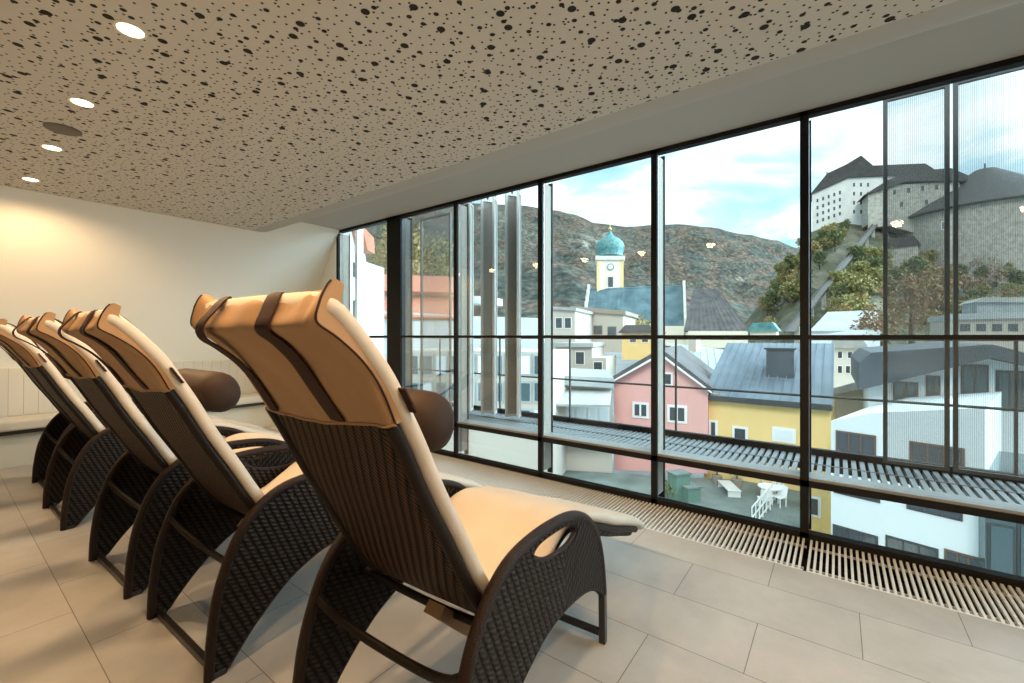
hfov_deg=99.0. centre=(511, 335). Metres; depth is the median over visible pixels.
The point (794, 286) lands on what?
autumn tree
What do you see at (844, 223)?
evergreen tree
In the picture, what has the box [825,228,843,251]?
evergreen tree
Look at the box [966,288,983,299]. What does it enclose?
evergreen tree
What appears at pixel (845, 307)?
autumn tree
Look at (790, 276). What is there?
autumn tree
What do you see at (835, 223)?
autumn tree
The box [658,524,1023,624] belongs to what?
trim
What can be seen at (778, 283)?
evergreen tree
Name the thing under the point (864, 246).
autumn tree
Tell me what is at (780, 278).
autumn tree
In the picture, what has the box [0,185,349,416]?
wall
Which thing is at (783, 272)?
autumn tree
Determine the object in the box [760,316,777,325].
autumn tree
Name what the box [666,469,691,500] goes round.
cabinet
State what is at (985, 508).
window
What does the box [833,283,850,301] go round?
evergreen tree
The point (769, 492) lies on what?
garden chair
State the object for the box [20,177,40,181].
recessed light
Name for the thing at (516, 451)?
building
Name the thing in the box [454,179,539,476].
window
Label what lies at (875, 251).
autumn tree
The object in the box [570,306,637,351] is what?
roofed building
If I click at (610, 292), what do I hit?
church
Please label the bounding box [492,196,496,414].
screen
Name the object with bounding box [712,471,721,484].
potted shrub
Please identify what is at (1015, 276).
evergreen tree
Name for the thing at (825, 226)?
autumn tree
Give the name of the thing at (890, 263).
autumn tree
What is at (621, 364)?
ground
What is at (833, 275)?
autumn tree
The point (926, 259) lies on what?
autumn tree
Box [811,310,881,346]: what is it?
building
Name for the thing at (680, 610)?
floor
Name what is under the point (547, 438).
window
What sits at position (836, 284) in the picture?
autumn tree
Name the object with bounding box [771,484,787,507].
garden chair
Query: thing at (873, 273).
autumn tree
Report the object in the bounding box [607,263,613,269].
clock
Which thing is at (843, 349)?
house
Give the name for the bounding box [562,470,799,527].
terrace
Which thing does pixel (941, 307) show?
evergreen tree
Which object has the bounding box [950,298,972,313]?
autumn tree
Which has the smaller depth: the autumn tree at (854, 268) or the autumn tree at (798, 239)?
the autumn tree at (854, 268)
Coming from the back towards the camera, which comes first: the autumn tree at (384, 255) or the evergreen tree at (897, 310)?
the evergreen tree at (897, 310)
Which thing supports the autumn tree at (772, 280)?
on the hill at (785, 314)
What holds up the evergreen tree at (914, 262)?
on the hill at (785, 314)
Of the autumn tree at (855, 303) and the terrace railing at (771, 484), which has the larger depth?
the autumn tree at (855, 303)
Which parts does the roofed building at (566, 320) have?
pane, pane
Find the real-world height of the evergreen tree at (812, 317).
9.704 m
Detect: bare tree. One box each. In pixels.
[850,303,908,345]
[873,260,965,343]
[906,309,926,328]
[943,274,968,288]
[958,270,973,293]
[960,275,991,294]
[969,255,997,270]
[983,263,1007,285]
[990,286,1020,296]
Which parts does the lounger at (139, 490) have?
shell rail, shell rail, mattress, panel, panel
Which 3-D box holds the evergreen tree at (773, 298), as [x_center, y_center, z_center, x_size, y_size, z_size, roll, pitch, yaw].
[103.809,-12.726,173.730,6.220,13.057,7.769,0,0,32]
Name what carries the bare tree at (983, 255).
on the hill at (785, 314)
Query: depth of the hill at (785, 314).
169.20 m
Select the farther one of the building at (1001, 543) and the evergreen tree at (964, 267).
the evergreen tree at (964, 267)
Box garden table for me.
[758,483,781,503]
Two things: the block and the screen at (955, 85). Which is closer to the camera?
the screen at (955, 85)
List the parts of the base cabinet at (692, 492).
lid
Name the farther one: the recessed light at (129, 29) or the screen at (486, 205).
the screen at (486, 205)
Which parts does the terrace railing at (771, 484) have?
post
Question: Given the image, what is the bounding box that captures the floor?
[0,427,1023,682]
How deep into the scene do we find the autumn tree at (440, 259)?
72.58 m
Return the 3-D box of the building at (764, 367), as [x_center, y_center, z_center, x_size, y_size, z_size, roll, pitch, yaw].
[15.544,7.513,25.738,6.129,14.213,9.665,0,0,37]
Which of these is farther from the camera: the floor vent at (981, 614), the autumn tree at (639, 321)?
the autumn tree at (639, 321)
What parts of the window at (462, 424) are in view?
transom sill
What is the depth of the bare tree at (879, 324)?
45.92 m
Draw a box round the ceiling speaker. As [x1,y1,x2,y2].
[43,122,81,136]
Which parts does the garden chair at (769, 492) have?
backrest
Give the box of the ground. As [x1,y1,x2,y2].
[604,352,703,477]
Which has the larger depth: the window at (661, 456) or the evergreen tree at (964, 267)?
the evergreen tree at (964, 267)
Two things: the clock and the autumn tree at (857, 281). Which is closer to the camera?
the clock
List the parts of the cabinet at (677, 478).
lid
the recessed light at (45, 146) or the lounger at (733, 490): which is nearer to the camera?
the recessed light at (45, 146)
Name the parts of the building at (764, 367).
pane, pane, pane, pane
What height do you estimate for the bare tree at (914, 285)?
12.613 m
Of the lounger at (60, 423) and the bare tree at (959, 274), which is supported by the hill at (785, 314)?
the bare tree at (959, 274)
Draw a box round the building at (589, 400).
[556,368,613,472]
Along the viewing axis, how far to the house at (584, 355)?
35.46 m
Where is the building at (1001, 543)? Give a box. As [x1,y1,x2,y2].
[979,451,1023,576]
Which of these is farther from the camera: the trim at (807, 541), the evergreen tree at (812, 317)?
the evergreen tree at (812, 317)
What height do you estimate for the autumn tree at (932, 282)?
12.280 m
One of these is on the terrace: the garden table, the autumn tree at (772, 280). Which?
the garden table
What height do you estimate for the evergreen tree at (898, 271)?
12.730 m
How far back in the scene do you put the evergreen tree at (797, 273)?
163.43 m
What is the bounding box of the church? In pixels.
[585,227,687,344]
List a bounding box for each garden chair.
[757,490,771,509]
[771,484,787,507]
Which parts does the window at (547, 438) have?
transom sill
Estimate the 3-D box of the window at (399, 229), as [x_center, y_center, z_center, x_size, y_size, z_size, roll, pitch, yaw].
[-0.942,-0.070,4.704,1.070,2.540,0.168,0,0,37]
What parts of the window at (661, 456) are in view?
transom sill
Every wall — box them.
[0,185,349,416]
[317,241,335,290]
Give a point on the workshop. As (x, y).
(710, 356)
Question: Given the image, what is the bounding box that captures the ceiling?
[0,0,1023,231]
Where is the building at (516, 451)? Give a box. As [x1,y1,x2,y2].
[412,348,568,474]
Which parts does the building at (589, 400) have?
pane, pane, pane, pane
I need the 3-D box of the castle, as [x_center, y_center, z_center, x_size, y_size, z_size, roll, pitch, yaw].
[197.975,-52.806,204.902,96.481,72.660,63.614,0,0,37]
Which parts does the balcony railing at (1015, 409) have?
post, post, post, post, rail, rail, post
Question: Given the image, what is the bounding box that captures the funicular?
[783,215,882,342]
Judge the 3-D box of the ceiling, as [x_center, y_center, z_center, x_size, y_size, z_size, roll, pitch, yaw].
[-0.461,-1.362,0.405,11.944,0.396,6.258,0,0,37]
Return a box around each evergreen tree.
[764,288,781,318]
[773,282,782,291]
[784,253,799,272]
[795,268,813,282]
[811,236,825,248]
[811,312,815,325]
[812,250,827,270]
[817,228,828,237]
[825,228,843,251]
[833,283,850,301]
[839,218,851,236]
[847,243,866,263]
[867,256,882,270]
[888,266,909,300]
[888,280,901,299]
[888,301,905,331]
[900,256,926,278]
[903,287,926,308]
[931,292,952,315]
[951,263,969,280]
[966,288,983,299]
[972,265,988,282]
[1003,267,1023,293]
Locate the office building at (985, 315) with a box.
[927,297,1023,351]
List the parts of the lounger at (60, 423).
shell rail, panel, mattress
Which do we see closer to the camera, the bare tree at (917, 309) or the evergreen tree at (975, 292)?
the bare tree at (917, 309)
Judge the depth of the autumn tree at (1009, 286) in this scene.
149.13 m
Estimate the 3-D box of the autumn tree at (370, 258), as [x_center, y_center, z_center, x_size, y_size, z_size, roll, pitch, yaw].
[-22.495,-9.297,78.762,7.725,15.644,7.823,0,0,37]
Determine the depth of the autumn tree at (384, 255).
66.65 m
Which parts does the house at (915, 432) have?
pane, pane, pane, pane, pane, pane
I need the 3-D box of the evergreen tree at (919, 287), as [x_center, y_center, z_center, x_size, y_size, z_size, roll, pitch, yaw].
[129.761,-10.633,141.206,6.299,10.587,5.044,0,0,-9]
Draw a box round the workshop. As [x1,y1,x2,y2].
[665,340,723,368]
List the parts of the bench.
backrest, seat, seat rail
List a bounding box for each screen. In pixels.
[420,212,451,404]
[468,202,473,411]
[481,198,491,412]
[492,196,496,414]
[505,192,516,416]
[517,190,520,417]
[953,66,1023,480]
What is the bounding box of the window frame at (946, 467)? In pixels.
[883,84,949,471]
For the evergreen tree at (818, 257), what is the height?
10.340 m
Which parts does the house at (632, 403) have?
pane, pane, pane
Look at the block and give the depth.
20.22 m
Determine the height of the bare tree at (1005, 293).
10.904 m
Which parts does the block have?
pane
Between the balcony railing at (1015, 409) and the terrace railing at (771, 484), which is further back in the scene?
the terrace railing at (771, 484)
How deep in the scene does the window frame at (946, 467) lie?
2.78 m
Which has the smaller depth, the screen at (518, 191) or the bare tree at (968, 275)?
the screen at (518, 191)
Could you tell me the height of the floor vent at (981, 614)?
0.031 m
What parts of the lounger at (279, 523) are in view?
shell rail, shell rail, panel, mattress, panel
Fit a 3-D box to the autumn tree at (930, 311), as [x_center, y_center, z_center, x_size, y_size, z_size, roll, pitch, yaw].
[126.381,-4.691,133.132,5.285,7.159,5.643,0,0,43]
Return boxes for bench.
[0,360,274,469]
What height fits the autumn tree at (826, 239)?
8.948 m
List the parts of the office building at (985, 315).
pane, pane, roof box lid, pane, pane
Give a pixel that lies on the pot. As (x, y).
(737, 481)
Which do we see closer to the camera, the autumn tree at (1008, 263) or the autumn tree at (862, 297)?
the autumn tree at (862, 297)
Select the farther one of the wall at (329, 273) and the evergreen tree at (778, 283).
the evergreen tree at (778, 283)
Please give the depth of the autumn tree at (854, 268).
152.07 m
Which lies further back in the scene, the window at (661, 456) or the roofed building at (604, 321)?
the roofed building at (604, 321)
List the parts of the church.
tower cornice, pane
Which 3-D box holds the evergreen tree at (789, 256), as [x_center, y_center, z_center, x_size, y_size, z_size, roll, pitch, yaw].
[121.780,-30.013,189.807,7.283,12.241,5.831,0,0,-10]
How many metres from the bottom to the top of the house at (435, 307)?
16.503 m
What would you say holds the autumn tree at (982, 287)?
on the hill at (785, 314)
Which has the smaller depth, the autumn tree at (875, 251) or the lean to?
the lean to
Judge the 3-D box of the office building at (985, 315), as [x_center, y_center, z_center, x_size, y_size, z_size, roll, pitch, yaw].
[49.926,-1.035,45.576,7.977,5.702,9.800,0,0,33]
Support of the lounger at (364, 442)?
on the floor
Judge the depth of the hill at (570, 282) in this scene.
559.47 m
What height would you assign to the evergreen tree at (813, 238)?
11.205 m
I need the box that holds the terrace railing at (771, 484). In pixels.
[751,481,784,518]
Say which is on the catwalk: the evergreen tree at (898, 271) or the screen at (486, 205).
the screen at (486, 205)
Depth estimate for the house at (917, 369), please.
17.65 m
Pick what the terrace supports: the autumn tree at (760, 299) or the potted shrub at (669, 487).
the potted shrub at (669, 487)
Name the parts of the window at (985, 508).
transom sill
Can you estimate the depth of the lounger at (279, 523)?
1.67 m
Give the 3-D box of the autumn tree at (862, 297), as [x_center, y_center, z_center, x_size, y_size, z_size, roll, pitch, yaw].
[103.218,-7.819,129.906,8.235,10.432,7.982,0,0,-4]
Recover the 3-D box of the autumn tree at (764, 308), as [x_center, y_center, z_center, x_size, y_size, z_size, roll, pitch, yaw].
[104.192,-10.547,178.787,6.034,7.887,6.225,0,0,21]
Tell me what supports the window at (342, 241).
in the wall at (329, 273)
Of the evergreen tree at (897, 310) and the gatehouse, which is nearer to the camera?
the evergreen tree at (897, 310)
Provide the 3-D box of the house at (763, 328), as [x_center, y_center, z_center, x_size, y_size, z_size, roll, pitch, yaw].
[35.566,-0.661,61.496,3.761,2.418,6.800,0,0,35]
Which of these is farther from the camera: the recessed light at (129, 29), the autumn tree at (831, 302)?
the autumn tree at (831, 302)
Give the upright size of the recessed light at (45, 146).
0.006 m
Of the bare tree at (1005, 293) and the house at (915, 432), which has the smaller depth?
the house at (915, 432)
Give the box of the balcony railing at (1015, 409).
[412,338,1023,473]
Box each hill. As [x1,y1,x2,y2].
[384,262,757,322]
[715,223,1023,348]
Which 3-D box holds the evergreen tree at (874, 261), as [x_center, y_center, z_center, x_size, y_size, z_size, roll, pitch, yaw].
[126.170,-22.553,152.147,5.250,11.021,6.557,0,0,-9]
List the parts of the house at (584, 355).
pane, pane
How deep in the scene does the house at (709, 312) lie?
74.22 m
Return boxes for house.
[384,274,537,360]
[553,342,615,375]
[613,345,714,473]
[618,325,665,359]
[684,289,748,347]
[747,322,780,334]
[831,340,867,387]
[831,391,1001,566]
[851,342,1023,453]
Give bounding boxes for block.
[350,228,383,356]
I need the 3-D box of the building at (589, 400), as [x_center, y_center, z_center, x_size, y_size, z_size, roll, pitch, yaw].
[4.068,5.213,26.131,3.640,6.072,7.853,0,0,9]
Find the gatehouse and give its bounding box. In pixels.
[888,236,920,267]
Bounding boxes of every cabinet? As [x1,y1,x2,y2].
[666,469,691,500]
[682,482,702,502]
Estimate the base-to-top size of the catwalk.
0.105 m
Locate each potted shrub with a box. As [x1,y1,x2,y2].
[663,480,675,497]
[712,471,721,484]
[729,460,742,488]
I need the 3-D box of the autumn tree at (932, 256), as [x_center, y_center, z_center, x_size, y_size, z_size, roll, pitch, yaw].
[177.725,-31.229,188.399,9.030,12.232,9.641,0,0,-43]
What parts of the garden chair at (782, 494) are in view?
seat, backrest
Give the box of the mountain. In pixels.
[365,203,799,305]
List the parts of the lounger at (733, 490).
leg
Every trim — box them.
[432,452,1023,613]
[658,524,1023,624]
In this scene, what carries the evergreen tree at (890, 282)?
on the hill at (785, 314)
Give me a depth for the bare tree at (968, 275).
156.98 m
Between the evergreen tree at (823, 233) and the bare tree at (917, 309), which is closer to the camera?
the bare tree at (917, 309)
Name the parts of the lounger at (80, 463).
shell rail, shell rail, panel, panel, mattress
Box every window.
[336,218,387,337]
[387,201,454,456]
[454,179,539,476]
[538,150,653,502]
[651,111,803,536]
[800,55,1023,587]
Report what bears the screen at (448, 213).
hanging from the track
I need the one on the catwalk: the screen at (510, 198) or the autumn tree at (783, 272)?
the screen at (510, 198)
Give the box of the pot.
[731,477,742,488]
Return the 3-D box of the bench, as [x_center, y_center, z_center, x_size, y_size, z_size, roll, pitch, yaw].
[-4.890,0.753,3.733,0.424,0.894,5.860,0,0,37]
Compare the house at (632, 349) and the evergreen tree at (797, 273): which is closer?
the house at (632, 349)
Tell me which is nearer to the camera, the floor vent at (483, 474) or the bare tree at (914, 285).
the floor vent at (483, 474)
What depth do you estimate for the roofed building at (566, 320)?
41.79 m
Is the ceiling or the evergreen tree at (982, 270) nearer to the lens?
the ceiling
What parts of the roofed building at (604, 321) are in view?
pane, pane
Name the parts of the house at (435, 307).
pane, pane, pane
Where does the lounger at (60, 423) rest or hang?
on the floor
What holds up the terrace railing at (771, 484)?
on the terrace
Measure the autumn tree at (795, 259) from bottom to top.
9.639 m
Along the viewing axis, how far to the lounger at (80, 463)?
2.81 m
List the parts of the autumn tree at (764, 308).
crown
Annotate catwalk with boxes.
[451,402,1023,504]
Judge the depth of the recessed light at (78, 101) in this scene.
2.17 m
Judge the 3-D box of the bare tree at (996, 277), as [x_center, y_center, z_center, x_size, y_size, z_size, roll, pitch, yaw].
[186.607,-22.057,167.892,8.190,11.194,7.847,0,0,-29]
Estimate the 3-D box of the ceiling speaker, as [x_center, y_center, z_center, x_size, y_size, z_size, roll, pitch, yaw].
[-2.526,-1.159,2.458,0.156,0.010,0.156,0,0,37]
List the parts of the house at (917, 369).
pane, pane, pane, pane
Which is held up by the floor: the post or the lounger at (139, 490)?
the lounger at (139, 490)
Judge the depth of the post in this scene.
6.33 m
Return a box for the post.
[355,229,362,327]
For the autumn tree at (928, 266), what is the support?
on the hill at (785, 314)
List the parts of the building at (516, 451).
pane, pane, pane, pane, pane, pane, pane, pane, pane, pane, pane, pane, pane, pane, pane, pane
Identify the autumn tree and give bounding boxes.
[368,217,434,275]
[368,243,386,295]
[412,231,453,294]
[635,314,647,324]
[757,295,766,304]
[759,302,774,317]
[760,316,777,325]
[769,278,775,289]
[773,262,787,275]
[773,274,788,285]
[775,279,799,306]
[777,281,792,299]
[780,268,791,275]
[783,269,796,281]
[791,256,799,271]
[795,237,812,251]
[811,240,821,260]
[817,223,836,235]
[821,235,833,249]
[823,294,854,311]
[826,222,838,229]
[826,281,850,298]
[828,270,850,289]
[828,303,852,311]
[834,227,846,243]
[839,271,882,296]
[839,296,880,316]
[845,260,870,275]
[850,292,872,310]
[857,244,873,259]
[862,265,893,294]
[867,246,896,262]
[880,259,893,269]
[899,256,928,272]
[917,263,939,284]
[917,309,937,324]
[918,249,939,262]
[920,275,958,296]
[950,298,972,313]
[963,284,992,298]
[1000,261,1012,269]
[1000,282,1023,296]
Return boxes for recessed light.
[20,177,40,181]
[39,144,63,151]
[67,96,96,107]
[112,20,148,39]
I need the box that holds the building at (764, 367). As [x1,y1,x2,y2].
[704,342,835,533]
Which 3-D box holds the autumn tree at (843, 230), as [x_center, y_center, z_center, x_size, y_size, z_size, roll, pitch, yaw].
[146.782,-43.594,197.300,8.213,10.420,7.692,0,0,-44]
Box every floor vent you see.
[268,426,806,569]
[806,540,1023,629]
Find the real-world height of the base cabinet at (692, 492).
0.680 m
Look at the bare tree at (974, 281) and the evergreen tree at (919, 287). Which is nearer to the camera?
the evergreen tree at (919, 287)
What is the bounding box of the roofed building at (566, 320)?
[553,306,593,348]
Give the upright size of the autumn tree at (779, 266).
10.574 m
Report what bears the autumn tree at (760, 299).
on the hill at (785, 314)
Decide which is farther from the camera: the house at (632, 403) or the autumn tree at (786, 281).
the autumn tree at (786, 281)
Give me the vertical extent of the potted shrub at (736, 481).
2.028 m
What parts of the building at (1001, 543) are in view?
pane, pane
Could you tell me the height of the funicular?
58.856 m
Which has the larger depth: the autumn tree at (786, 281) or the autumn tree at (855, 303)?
the autumn tree at (786, 281)
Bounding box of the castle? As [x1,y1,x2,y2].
[811,156,1023,285]
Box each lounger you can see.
[0,319,280,530]
[0,342,266,488]
[12,312,294,599]
[57,303,481,682]
[190,279,643,682]
[718,480,741,497]
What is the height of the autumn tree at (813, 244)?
10.064 m
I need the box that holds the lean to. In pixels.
[833,382,862,418]
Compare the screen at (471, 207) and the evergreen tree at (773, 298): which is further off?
the evergreen tree at (773, 298)
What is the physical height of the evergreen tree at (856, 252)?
12.579 m

